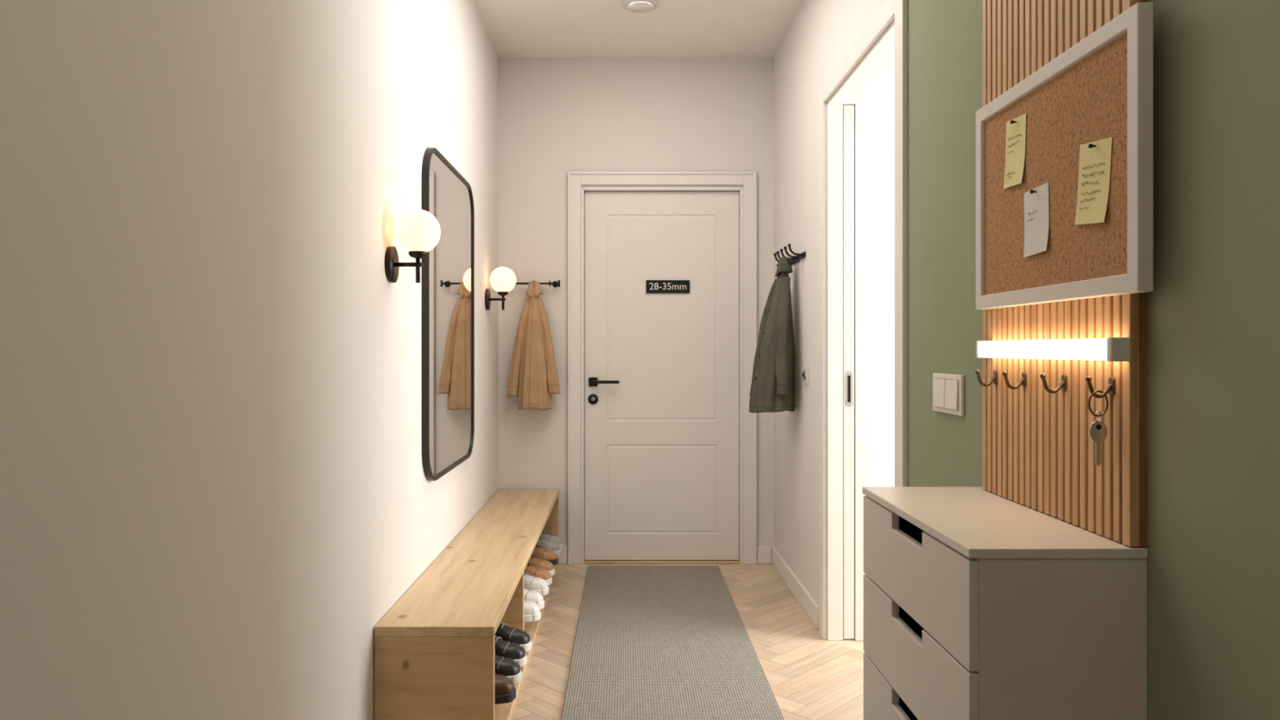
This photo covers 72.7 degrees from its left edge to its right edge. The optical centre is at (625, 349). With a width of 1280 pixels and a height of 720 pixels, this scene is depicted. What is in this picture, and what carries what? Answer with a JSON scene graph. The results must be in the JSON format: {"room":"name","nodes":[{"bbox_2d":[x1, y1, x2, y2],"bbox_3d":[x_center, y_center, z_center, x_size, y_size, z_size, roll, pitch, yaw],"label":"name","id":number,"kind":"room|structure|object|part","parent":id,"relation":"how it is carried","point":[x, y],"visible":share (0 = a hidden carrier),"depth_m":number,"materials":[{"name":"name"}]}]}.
{"room":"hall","nodes":[
{"label":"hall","id":0,"kind":"room"},
{"bbox_2d":[0,0,498,719],"bbox_3d":[-0.760,-0.215,1.600,0.120,2.790,6.640,0,0,0],"label":"wall","id":1,"kind":"structure","parent":0,"point":[215,491],"depth_m":1.49,"materials":[{"name":"paint"}]},
{"bbox_2d":[384,208,440,283],"bbox_3d":[-0.625,-0.307,2.585,0.150,0.218,0.132,0,0,0],"label":"wall sconce","id":2,"kind":"object","parent":1,"relation":"attached to","point":[417,231],"visible":1,"depth_m":2.54,"materials":[{"name":"white glass"}]},
{"bbox_3d":[-0.645,-0.252,2.585,0.082,0.013,0.013,0,0,0],"label":"arm","id":3,"kind":"part","parent":2,"relation":"part of","materials":[{"name":"black metal"}]},
{"bbox_3d":[-0.616,-0.240,2.585,0.013,0.084,0.013,0,0,0],"label":"stem","id":4,"kind":"part","parent":2,"relation":"part of","materials":[{"name":"black metal"}]},
{"bbox_3d":[-0.616,-0.350,2.585,0.132,0.132,0.132,0,0,0],"label":"globe","id":5,"kind":"part","parent":2,"relation":"part of","materials":[{"name":"white glass"}]},
{"bbox_2d":[422,147,474,480],"bbox_3d":[-0.688,-0.125,3.445,0.023,1.190,0.910,0,0,0],"label":"wall mirror","id":6,"kind":"object","parent":1,"relation":"attached to","point":[448,268],"visible":1,"depth_m":3.33,"materials":[{"name":"metal"}]},
{"bbox_2d":[484,266,515,310],"bbox_3d":[-0.625,-0.307,4.385,0.150,0.218,0.132,0,0,0],"label":"wall sconce","id":7,"kind":"object","parent":1,"relation":"attached to","point":[502,279],"visible":1,"depth_m":4.34,"materials":[{"name":"black metal"}]},
{"bbox_3d":[-0.645,-0.252,4.385,0.082,0.013,0.013,0,0,0],"label":"arm","id":8,"kind":"part","parent":7,"relation":"part of","materials":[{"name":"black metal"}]},
{"bbox_3d":[-0.616,-0.350,4.385,0.132,0.132,0.132,0,0,0],"label":"globe","id":9,"kind":"part","parent":7,"relation":"part of","materials":[{"name":"white glass"}]},
{"bbox_3d":[-0.616,-0.240,4.385,0.013,0.084,0.013,0,0,0],"label":"stem","id":10,"kind":"part","parent":7,"relation":"part of","materials":[{"name":"black metal"}]},
{"bbox_2d":[473,0,803,57],"bbox_3d":[0.950,-1.660,1.600,3.540,0.100,6.640,0,0,0],"label":"ceiling","id":11,"kind":"structure","parent":0,"point":[514,28],"depth_m":4.35,"materials":[{"name":"paint"}]},
{"bbox_2d":[622,0,657,13],"bbox_3d":[0.070,-1.598,4.040,0.164,0.024,0.164,0,0,0],"label":"smoke detector","id":12,"kind":"object","parent":11,"relation":"attached to","point":[633,6],"visible":1,"depth_m":4.02,"materials":[{"name":"paint"}]},
{"bbox_2d":[509,563,865,719],"bbox_3d":[0.950,1.220,1.600,3.540,0.080,6.640,0,0,0],"label":"floor","id":13,"kind":"structure","parent":0,"point":[809,676],"depth_m":3.40,"materials":[{"name":"brown wood"}]},
{"bbox_2d":[373,489,559,719],"bbox_3d":[-0.531,0.975,3.600,0.334,0.410,2.368,0,0,0],"label":"bench","id":14,"kind":"object","parent":13,"relation":"on","point":[434,648],"visible":0.88,"depth_m":2.53,"materials":[{"name":"brown wood"}]},
{"bbox_3d":[-0.532,0.989,2.430,0.332,0.382,0.027,0,0,0],"label":"panel","id":15,"kind":"part","parent":14,"relation":"part of","materials":[{"name":"brown wood"}]},
{"bbox_2d":[494,673,515,704],"bbox_3d":[-0.456,0.966,2.530,0.275,0.096,0.098,0,0,0],"label":"shoe","id":16,"kind":"object","parent":14,"relation":"in","point":[504,688],"depth_m":2.50,"materials":[{"name":"brown leather"}]},
{"bbox_2d":[494,653,521,684],"bbox_3d":[-0.456,0.966,2.670,0.275,0.096,0.098,0,0,0],"label":"shoe","id":17,"kind":"object","parent":14,"relation":"in","point":[507,667],"depth_m":2.64,"materials":[{"name":"black leather"}]},
{"bbox_2d":[494,635,526,666],"bbox_3d":[-0.456,0.966,2.810,0.275,0.096,0.098,0,0,0],"label":"shoe","id":18,"kind":"object","parent":14,"relation":"in","point":[505,649],"depth_m":2.78,"materials":[{"name":"black leather"}]},
{"bbox_2d":[494,621,531,651],"bbox_3d":[-0.456,0.966,2.950,0.275,0.096,0.098,0,0,0],"label":"shoe","id":19,"kind":"object","parent":14,"relation":"in","point":[517,636],"depth_m":2.92,"materials":[{"name":"black leather"}]},
{"bbox_2d":[524,600,541,622],"bbox_3d":[-0.456,0.966,3.280,0.275,0.096,0.098,0,0,0],"label":"shoe","id":20,"kind":"object","parent":14,"relation":"in","point":[532,612],"depth_m":3.25,"materials":[{"name":"white leather"}]},
{"bbox_2d":[524,588,544,609],"bbox_3d":[-0.456,0.966,3.420,0.275,0.096,0.098,0,0,0],"label":"shoe","id":21,"kind":"object","parent":14,"relation":"on","point":[535,597],"depth_m":3.39,"materials":[{"name":"white leather"}]},
{"bbox_2d":[524,571,548,595],"bbox_3d":[-0.456,0.966,3.620,0.275,0.096,0.098,0,0,0],"label":"shoe","id":22,"kind":"object","parent":14,"relation":"on","point":[538,584],"depth_m":3.59,"materials":[{"name":"white leather"}]},
{"bbox_2d":[524,562,551,585],"bbox_3d":[-0.456,0.966,3.770,0.275,0.096,0.098,0,0,0],"label":"shoe","id":23,"kind":"object","parent":14,"relation":"on","point":[542,573],"depth_m":3.74,"materials":[{"name":"brown leather"}]},
{"bbox_2d":[527,554,555,576],"bbox_3d":[-0.456,0.966,3.920,0.275,0.096,0.098,0,0,0],"label":"shoe","id":24,"kind":"object","parent":14,"relation":"on","point":[536,562],"depth_m":3.89,"materials":[{"name":"brown leather"}]},
{"bbox_2d":[530,544,558,565],"bbox_3d":[-0.456,0.966,4.120,0.275,0.096,0.098,0,0,0],"label":"shoe","id":25,"kind":"object","parent":14,"relation":"on","point":[550,556],"depth_m":4.09,"materials":[{"name":"brown leather"}]},
{"bbox_2d":[535,536,560,555],"bbox_3d":[-0.456,0.966,4.300,0.275,0.096,0.098,0,0,0],"label":"shoe","id":26,"kind":"object","parent":14,"relation":"on","point":[546,544],"depth_m":4.27,"materials":[{"name":"grey fabric"}]},
{"bbox_3d":[-0.525,0.989,4.769,0.318,0.382,0.027,0,0,0],"label":"panel","id":27,"kind":"part","parent":14,"relation":"part of","materials":[{"name":"brown wood"}]},
{"bbox_2d":[538,530,563,549],"bbox_3d":[-0.456,0.966,4.430,0.275,0.096,0.098,0,0,0],"label":"shoe","id":28,"kind":"object","parent":14,"relation":"on","point":[547,537],"depth_m":4.41,"materials":[{"name":"grey fabric"}]},
{"bbox_2d":[560,565,784,719],"bbox_3d":[0.150,1.175,2.632,0.709,0.008,4.165,0,0,0],"label":"runner rug","id":29,"kind":"object","parent":13,"relation":"on","point":[652,642],"visible":1,"depth_m":3.34,"materials":[{"name":"grey carpet"}]},
{"bbox_2d":[862,486,1147,719],"bbox_3d":[0.679,0.746,1.671,0.282,0.868,0.615,0,0,0],"label":"dresser","id":30,"kind":"object","parent":13,"relation":"on","point":[980,603],"visible":0.97,"depth_m":1.37,"materials":[{"name":"paint"}]},
{"bbox_3d":[0.548,0.775,1.671,0.016,0.174,0.609,0,0,0],"label":"drawer","id":31,"kind":"part","parent":30,"relation":"part of","materials":[{"name":"paint"}]},
{"bbox_3d":[0.548,0.597,1.671,0.016,0.174,0.609,0,0,0],"label":"drawer","id":32,"kind":"part","parent":30,"relation":"part of","materials":[{"name":"paint"}]},
{"bbox_3d":[0.548,0.419,1.671,0.016,0.174,0.609,0,0,0],"label":"drawer","id":33,"kind":"part","parent":30,"relation":"part of","materials":[{"name":"paint"}]},
{"bbox_2d":[498,57,894,546],"bbox_3d":[1.010,-0.215,4.860,3.420,2.790,0.120,0,0,0],"label":"wall","id":34,"kind":"structure","parent":0,"point":[558,116],"depth_m":4.80,"materials":[{"name":"paint"}]},
{"bbox_2d":[515,280,559,287],"bbox_3d":[-0.513,-0.360,4.758,0.315,0.036,0.083,0,0,0],"label":"rail","id":35,"kind":"object","parent":34,"relation":"attached to","point":[555,283],"visible":0.67,"depth_m":4.75,"materials":[{"name":"black metal"}]},
{"bbox_2d":[506,280,560,410],"bbox_3d":[-0.495,-0.022,4.710,0.293,0.704,0.141,0,0,0],"label":"coat","id":36,"kind":"object","parent":35,"relation":"hanging from","point":[533,375],"visible":1,"depth_m":4.69,"materials":[{"name":"fabric"}]},
{"bbox_2d":[584,191,738,559],"bbox_3d":[0.203,0.146,4.842,0.854,2.039,0.040,0,0,0],"label":"leaf","id":37,"kind":"object","parent":34,"relation":"attached to","point":[661,442],"visible":1,"depth_m":4.82,"materials":[{"name":"paint"}]},
{"bbox_2d":[587,394,598,404],"bbox_3d":[-0.178,0.275,4.817,0.056,0.056,0.010,0,0,0],"label":"rose","id":38,"kind":"object","parent":37,"relation":"attached to","point":[590,396],"visible":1,"depth_m":4.81,"materials":[{"name":"black metal"}]},
{"bbox_2d":[588,377,597,386],"bbox_3d":[-0.178,0.180,4.817,0.050,0.050,0.009,0,0,0],"label":"rose","id":39,"kind":"object","parent":37,"relation":"attached to","point":[590,379],"visible":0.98,"depth_m":4.81,"materials":[{"name":"black metal"}]},
{"bbox_3d":[-0.178,0.180,4.795,0.016,0.016,0.036,0,0,0],"label":"handle neck","id":40,"kind":"object","parent":39,"relation":"attached to","visible":0},
{"bbox_2d":[591,380,619,383],"bbox_3d":[-0.110,0.179,4.775,0.154,0.017,0.014,0,0,0],"label":"lever","id":41,"kind":"object","parent":40,"relation":"attached to","point":[592,381],"visible":1,"depth_m":4.77,"materials":[{"name":"black metal"}]},
{"bbox_2d":[645,280,689,293],"bbox_3d":[0.236,-0.347,4.817,0.242,0.072,0.009,0,0,0],"label":"door sign","id":42,"kind":"object","parent":37,"relation":"attached to","point":[651,286],"visible":1,"depth_m":4.81,"materials":[{"name":"black plastic"}]},
{"bbox_2d":[567,171,756,564],"bbox_3d":[0.203,0.102,4.847,1.038,2.157,0.146,0,0,0],"label":"trim","id":43,"kind":"structure","parent":34,"relation":"attached to","point":[575,194],"depth_m":4.78,"materials":[{"name":"paint"}]},
{"bbox_2d":[584,560,740,563],"bbox_3d":[0.203,1.175,4.855,0.858,0.009,0.130,0,0,0],"label":"threshold","id":44,"kind":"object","parent":34,"relation":"attached to","point":[585,561],"depth_m":4.79,"materials":[{"name":"brown wood"}]},
{"bbox_2d":[558,546,771,564],"bbox_3d":[0.053,1.133,4.793,1.504,0.095,0.014,0,0,0],"label":"baseboard","id":45,"kind":"structure","parent":34,"relation":"attached to","point":[763,553],"depth_m":4.79,"materials":[{"name":"paint"}]},
{"bbox_2d":[773,0,1279,719],"bbox_3d":[0.902,-0.215,1.600,0.165,2.790,6.400,0,0,0],"label":"wall","id":46,"kind":"structure","parent":0,"point":[1213,560],"depth_m":1.30,"materials":[{"name":"paint"}]},
{"bbox_2d":[773,244,805,266],"bbox_3d":[0.782,-0.440,4.175,0.076,0.090,0.450,0,0,0],"label":"coat hook rack","id":47,"kind":"object","parent":46,"relation":"attached to","point":[795,259],"visible":0.63,"depth_m":4.08,"materials":[{"name":"black metal"}]},
{"bbox_2d":[749,256,795,413],"bbox_3d":[0.698,-0.072,4.149,0.216,0.744,0.329,0,0,0],"label":"jacket","id":48,"kind":"object","parent":47,"relation":"hanging from","point":[772,389],"visible":1,"depth_m":4.07,"materials":[{"name":"fabric"}]},
{"bbox_3d":[0.815,-0.432,4.175,0.010,0.024,0.450,0,0,0],"label":"rail","id":49,"kind":"part","parent":47,"relation":"part of","materials":[{"name":"black metal"}]},
{"bbox_2d":[771,546,818,629],"bbox_3d":[0.813,1.133,4.232,0.014,0.095,1.134,0,0,0],"label":"baseboard","id":50,"kind":"structure","parent":46,"relation":"attached to","point":[806,602],"depth_m":4.10,"materials":[{"name":"paint"}]},
{"bbox_2d":[802,365,808,383],"bbox_3d":[0.810,0.115,3.925,0.020,0.080,0.080,0,0,0],"label":"light switch","id":51,"kind":"object","parent":46,"relation":"attached to","point":[806,369],"visible":1,"depth_m":3.90,"materials":[{"name":"plastic"}]},
{"bbox_2d":[843,105,853,639],"bbox_3d":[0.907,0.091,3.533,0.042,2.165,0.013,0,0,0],"label":"sliding door","id":52,"kind":"structure","parent":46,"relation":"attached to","point":[848,110],"depth_m":3.53,"materials":[{"name":"paint"}]},
{"bbox_2d":[847,375,850,402],"bbox_3d":[0.907,0.160,3.526,0.012,0.110,0.001,0,0,0],"label":"pull recess","id":53,"kind":"object","parent":52,"relation":"in","point":[849,376],"depth_m":3.53,"materials":[{"name":"black metal"}]},
{"bbox_3d":[0.907,0.160,3.528,0.028,0.145,0.002,0,0,0],"label":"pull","id":54,"kind":"part","parent":52,"relation":"part of","materials":[{"name":"metal"}]},
{"bbox_2d":[818,0,907,640],"bbox_3d":[0.902,0.050,3.070,0.197,2.260,1.090,0,0,0],"label":"trim","id":55,"kind":"structure","parent":46,"relation":"attached to","point":[886,61],"depth_m":3.53,"materials":[{"name":"paint"}]},
{"bbox_2d":[933,373,964,416],"bbox_3d":[0.813,0.112,2.200,0.014,0.100,0.195,0,0,0],"label":"light switch","id":56,"kind":"object","parent":46,"relation":"attached to","point":[948,388],"visible":1,"depth_m":2.17,"materials":[{"name":"plastic"}]},
{"bbox_2d":[982,0,1147,546],"bbox_3d":[0.806,-0.649,1.651,0.028,1.918,0.569,0,0,0],"label":"panel","id":57,"kind":"object","parent":46,"relation":"attached to","point":[1039,451],"visible":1,"depth_m":1.58,"materials":[{"name":"brown wood"}]},
{"bbox_2d":[974,369,997,386],"bbox_3d":[0.770,0.061,1.858,0.045,0.036,0.014,0,0,0],"label":"hook","id":58,"kind":"object","parent":57,"relation":"attached to","point":[994,379],"visible":1,"depth_m":1.85,"materials":[{"name":"brown metal"}]},
{"bbox_3d":[0.790,0.060,1.858,0.004,0.030,0.014,0,0,0],"label":"plate","id":59,"kind":"part","parent":58,"relation":"part of","materials":[{"name":"brown metal"}]},
{"bbox_2d":[1002,371,1026,389],"bbox_3d":[0.770,0.061,1.724,0.045,0.036,0.014,0,0,0],"label":"hook","id":60,"kind":"object","parent":57,"relation":"attached to","point":[1023,381],"visible":1,"depth_m":1.72,"materials":[{"name":"brown metal"}]},
{"bbox_3d":[0.790,0.060,1.724,0.004,0.030,0.014,0,0,0],"label":"plate","id":61,"kind":"part","parent":60,"relation":"part of","materials":[{"name":"brown metal"}]},
{"bbox_2d":[975,337,1131,361],"bbox_3d":[0.775,0.000,1.623,0.033,0.038,0.527,0,0,0],"label":"led light bar","id":62,"kind":"object","parent":57,"relation":"attached to","point":[1110,348],"visible":1,"depth_m":1.53,"materials":[{"name":"paint"}]},
{"bbox_2d":[1040,373,1066,393],"bbox_3d":[0.770,0.061,1.567,0.045,0.036,0.014,0,0,0],"label":"hook","id":63,"kind":"object","parent":57,"relation":"attached to","point":[1063,385],"visible":1,"depth_m":1.56,"materials":[{"name":"brown metal"}]},
{"bbox_3d":[0.790,0.060,1.567,0.004,0.030,0.014,0,0,0],"label":"plate","id":64,"kind":"part","parent":63,"relation":"part of","materials":[{"name":"brown metal"}]},
{"bbox_2d":[975,2,1153,309],"bbox_3d":[0.780,-0.304,1.607,0.024,0.434,0.605,0,0,0],"label":"cork board","id":65,"kind":"object","parent":57,"relation":"attached to","point":[1101,87],"visible":1,"depth_m":1.51,"materials":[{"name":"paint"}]},
{"bbox_2d":[1003,113,1026,188],"bbox_3d":[0.770,-0.392,1.729,0.013,0.139,0.096,0,0,0],"label":"sticky note","id":66,"kind":"object","parent":65,"relation":"attached to","point":[1015,131],"visible":1,"depth_m":1.73,"materials":[{"name":"yellow paper"}]},
{"bbox_2d":[1023,182,1048,257],"bbox_3d":[0.770,-0.242,1.640,0.013,0.129,0.102,0,0,0],"label":"paper","id":67,"kind":"object","parent":65,"relation":"attached to","point":[1036,201],"visible":1,"depth_m":1.64,"materials":[{"name":"paper"}]},
{"bbox_2d":[1074,137,1111,225],"bbox_3d":[0.770,-0.276,1.440,0.013,0.144,0.111,0,0,0],"label":"sticky note","id":68,"kind":"object","parent":65,"relation":"attached to","point":[1095,157],"visible":1,"depth_m":1.44,"materials":[{"name":"yellow paper"}]},
{"bbox_2d":[1084,375,1115,398],"bbox_3d":[0.770,0.061,1.413,0.045,0.036,0.014,0,0,0],"label":"hook","id":69,"kind":"object","parent":57,"relation":"attached to","point":[1110,389],"visible":1,"depth_m":1.41,"materials":[{"name":"brown metal"}]},
{"bbox_2d":[1088,390,1108,466],"bbox_3d":[0.768,0.128,1.413,0.038,0.124,0.006,0,0,-8],"label":"key","id":70,"kind":"object","parent":69,"relation":"hanging from","point":[1098,431],"visible":1,"depth_m":1.41,"materials":[{"name":"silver metal"}]},
{"bbox_3d":[0.769,0.170,1.413,0.011,0.040,0.002,0,0,0],"label":"blade","id":71,"kind":"part","parent":70,"relation":"part of","materials":[{"name":"metal"}]},
{"bbox_3d":[0.790,0.060,1.413,0.004,0.030,0.014,0,0,0],"label":"plate","id":72,"kind":"part","parent":69,"relation":"part of","materials":[{"name":"brown metal"}]}
]}

